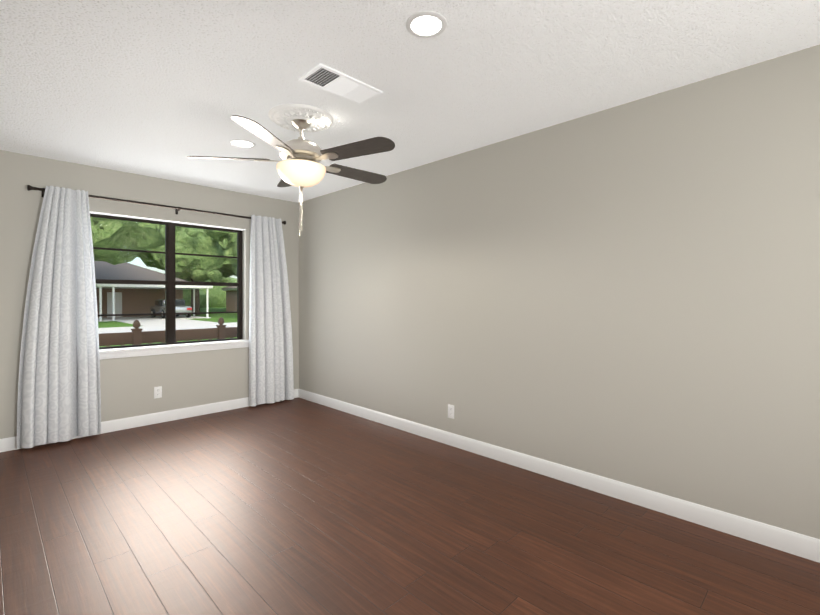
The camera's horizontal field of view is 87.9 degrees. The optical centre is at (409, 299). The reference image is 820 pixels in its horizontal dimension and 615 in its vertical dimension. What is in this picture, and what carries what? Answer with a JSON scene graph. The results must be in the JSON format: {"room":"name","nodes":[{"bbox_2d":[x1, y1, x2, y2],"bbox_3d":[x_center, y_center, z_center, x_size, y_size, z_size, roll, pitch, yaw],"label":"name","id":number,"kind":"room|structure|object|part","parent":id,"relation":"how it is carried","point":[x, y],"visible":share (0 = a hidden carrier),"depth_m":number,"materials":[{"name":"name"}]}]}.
{"room":"empty bedroom","nodes":[
{"label":"empty bedroom","id":0,"kind":"room"},
{"bbox_2d":[0,150,298,438],"bbox_3d":[-2.651,0.007,4.197,3.388,2.440,0.150,0,0,-45],"label":"wall","id":1,"kind":"structure","parent":0,"point":[183,380],"depth_m":4.11,"materials":[{"name":"grey paint"}]},
{"bbox_2d":[0,389,295,451],"bbox_3d":[-2.592,1.175,4.145,3.330,0.105,0.014,0,0,-45],"label":"baseboard","id":2,"kind":"structure","parent":1,"relation":"attached to","point":[6,444],"depth_m":4.23,"materials":[{"name":"white wood"}]},
{"bbox_2d":[17,185,293,447],"bbox_3d":[-2.321,0.123,4.314,2.462,2.171,0.151,0,0,-45],"label":"curtains","id":3,"kind":"object","parent":1,"relation":"attached to","point":[59,394],"visible":1,"depth_m":3.71,"materials":[{"name":"white fabric"}]},
{"bbox_2d":[154,386,161,398],"bbox_3d":[-2.509,0.922,4.232,0.070,0.114,0.008,0,0,-45],"label":"electrical outlet","id":4,"kind":"object","parent":1,"relation":"attached to","point":[157,392],"visible":1,"depth_m":4.23,"materials":[{"name":"white plastic"}]},
{"bbox_2d":[90,211,245,348],"bbox_3d":[-2.457,-0.164,4.379,1.500,1.280,0.129,0,0,-45],"label":"window","id":5,"kind":"structure","parent":1,"relation":"in","point":[170,282],"depth_m":4.38,"materials":[{"name":"clear glass"}]},
{"bbox_3d":[-2.440,-0.801,4.359,1.500,0.006,0.082,0,0,-45],"label":"window head trim","id":6,"kind":"part","parent":5,"relation":"part of","materials":[{"name":"white paint"}]},
{"bbox_2d":[99,339,248,359],"bbox_3d":[-2.424,0.503,4.349,1.600,0.086,0.130,0,0,-45],"label":"window sill","id":7,"kind":"structure","parent":1,"relation":"attached to","point":[112,353],"depth_m":4.29,"materials":[{"name":"white wood"}]},
{"bbox_2d":[0,397,819,614],"bbox_3d":[-0.584,1.296,2.134,3.988,0.120,6.300,0,0,-45],"label":"floor","id":8,"kind":"structure","parent":0,"point":[297,506],"depth_m":2.22,"materials":[{"name":"brown wood"}]},
{"bbox_2d":[0,0,819,202],"bbox_3d":[-0.584,-1.264,2.122,3.988,0.120,6.300,0,0,-45],"label":"ceiling","id":9,"kind":"structure","parent":0,"point":[163,89],"depth_m":2.21,"materials":[{"name":"paint"}]},
{"bbox_2d":[231,139,255,147],"bbox_3d":[-1.286,-1.205,3.287,0.180,0.007,0.180,0,0,-45],"label":"recessed light","id":10,"kind":"object","parent":9,"relation":"in","point":[242,143],"visible":1,"depth_m":3.28,"materials":[{"name":"white plastic"}]},
{"bbox_2d":[187,104,394,235],"bbox_3d":[-0.677,-0.814,2.858,1.320,0.786,1.366,0,0,-45],"label":"ceiling fan","id":11,"kind":"object","parent":9,"relation":"hanging from","point":[300,166],"visible":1,"depth_m":2.71,"materials":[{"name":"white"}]},
{"bbox_2d":[298,63,382,104],"bbox_3d":[-0.383,-1.199,2.387,0.425,0.011,0.220,0,0,-45],"label":"ceiling vent","id":12,"kind":"object","parent":9,"relation":"in","point":[333,81],"visible":1,"depth_m":2.37,"materials":[{"name":"white metal"}]},
{"bbox_2d":[406,11,446,37],"bbox_3d":[0.071,-1.199,1.858,0.180,0.007,0.180,0,0,-45],"label":"recessed light","id":13,"kind":"object","parent":9,"relation":"in","point":[426,24],"visible":1,"depth_m":1.85,"materials":[{"name":"white plastic"}]},
{"bbox_2d":[299,45,819,538],"bbox_3d":[0.668,0.011,3.378,0.150,2.440,6.000,0,0,-45],"label":"wall","id":14,"kind":"structure","parent":0,"point":[627,293],"depth_m":2.65,"materials":[{"name":"grey paint"}]},
{"bbox_2d":[448,404,453,418],"bbox_3d":[0.346,0.945,3.593,0.008,0.114,0.070,0,0,-45],"label":"electrical outlet","id":15,"kind":"object","parent":14,"relation":"attached to","point":[450,411],"visible":1,"depth_m":3.59,"materials":[{"name":"white plastic"}]},
{"bbox_2d":[296,389,819,562],"bbox_3d":[0.610,1.179,3.326,0.014,0.105,5.700,0,0,-45],"label":"baseboard","id":16,"kind":"structure","parent":14,"relation":"attached to","point":[793,543],"depth_m":2.65,"materials":[{"name":"white wood"}]},
{"label":"outside","id":17,"kind":"structure","parent":0,"visible":0},
{"bbox_2d":[98,307,236,346],"bbox_3d":[-33.610,1.424,54.729,150.000,0.250,114.600,0,0,-45],"label":"yard","id":18,"kind":"structure","parent":17,"point":[212,321],"depth_m":26.06,"materials":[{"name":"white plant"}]},
{"bbox_2d":[90,217,161,264],"bbox_3d":[-21.471,-4.396,24.867,13.332,11.759,13.464,0,0,-45],"label":"tree","id":19,"kind":"object","parent":18,"relation":"on","point":[134,232],"depth_m":25.34,"materials":[{"name":"green plant"}]},
{"bbox_2d":[94,261,212,321],"bbox_3d":[-27.506,-0.842,30.639,21.600,4.600,12.300,0,0,-45],"label":"house","id":20,"kind":"structure","parent":18,"relation":"on","point":[142,292],"depth_m":34.44,"materials":[{"name":"brown brick"}]},
{"bbox_2d":[99,317,236,346],"bbox_3d":[-3.098,0.910,5.769,5.360,1.320,0.110,0,0,-45],"label":"fence","id":21,"kind":"object","parent":18,"relation":"on","point":[140,337],"depth_m":5.55,"materials":[{"name":"brown wood"}]},
{"bbox_2d":[151,299,191,317],"bbox_3d":[-18.955,0.679,33.689,1.950,1.450,4.480,0,0,-45],"label":"car","id":22,"kind":"object","parent":18,"relation":"on","point":[159,307],"depth_m":32.93,"materials":[{"name":"grey paint"}]},
{"bbox_2d":[132,226,232,311],"bbox_3d":[-24.460,-5.922,48.588,15.544,14.598,15.278,0,0,-45],"label":"tree","id":23,"kind":"object","parent":18,"relation":"on","point":[153,257],"depth_m":46.84,"materials":[{"name":"green plant"}]},
{"bbox_2d":[157,225,231,314],"bbox_3d":[-19.440,-2.800,38.672,6.700,8.444,6.930,0,0,-45],"label":"tree","id":24,"kind":"object","parent":18,"relation":"on","point":[206,266],"depth_m":37.09,"materials":[{"name":"green plant"}]},
{"bbox_2d":[164,273,236,307],"bbox_3d":[-27.881,-0.704,73.786,134.906,7.729,13.438,0,0,-45],"label":"hedge","id":25,"kind":"object","parent":18,"relation":"on","point":[214,294],"depth_m":69.30,"materials":[{"name":"green plant"}]},
{"bbox_2d":[203,229,236,273],"bbox_3d":[-10.253,-3.601,32.393,9.724,10.102,9.274,0,0,-45],"label":"tree","id":26,"kind":"object","parent":18,"relation":"on","point":[218,236],"depth_m":30.90,"materials":[{"name":"green plant"}]},
{"bbox_2d":[217,238,236,276],"bbox_3d":[-18.142,-5.444,51.600,16.953,13.615,14.913,0,0,-45],"label":"tree","id":27,"kind":"object","parent":18,"relation":"on","point":[228,264],"depth_m":44.65,"materials":[{"name":"green plant"}]},
{"bbox_2d":[220,286,236,311],"bbox_3d":[-12.966,-0.825,48.910,14.000,4.400,9.000,0,0,-45],"label":"house","id":28,"kind":"structure","parent":18,"relation":"on","point":[233,297],"depth_m":46.13,"materials":[{"name":"brown brick"}]}
]}

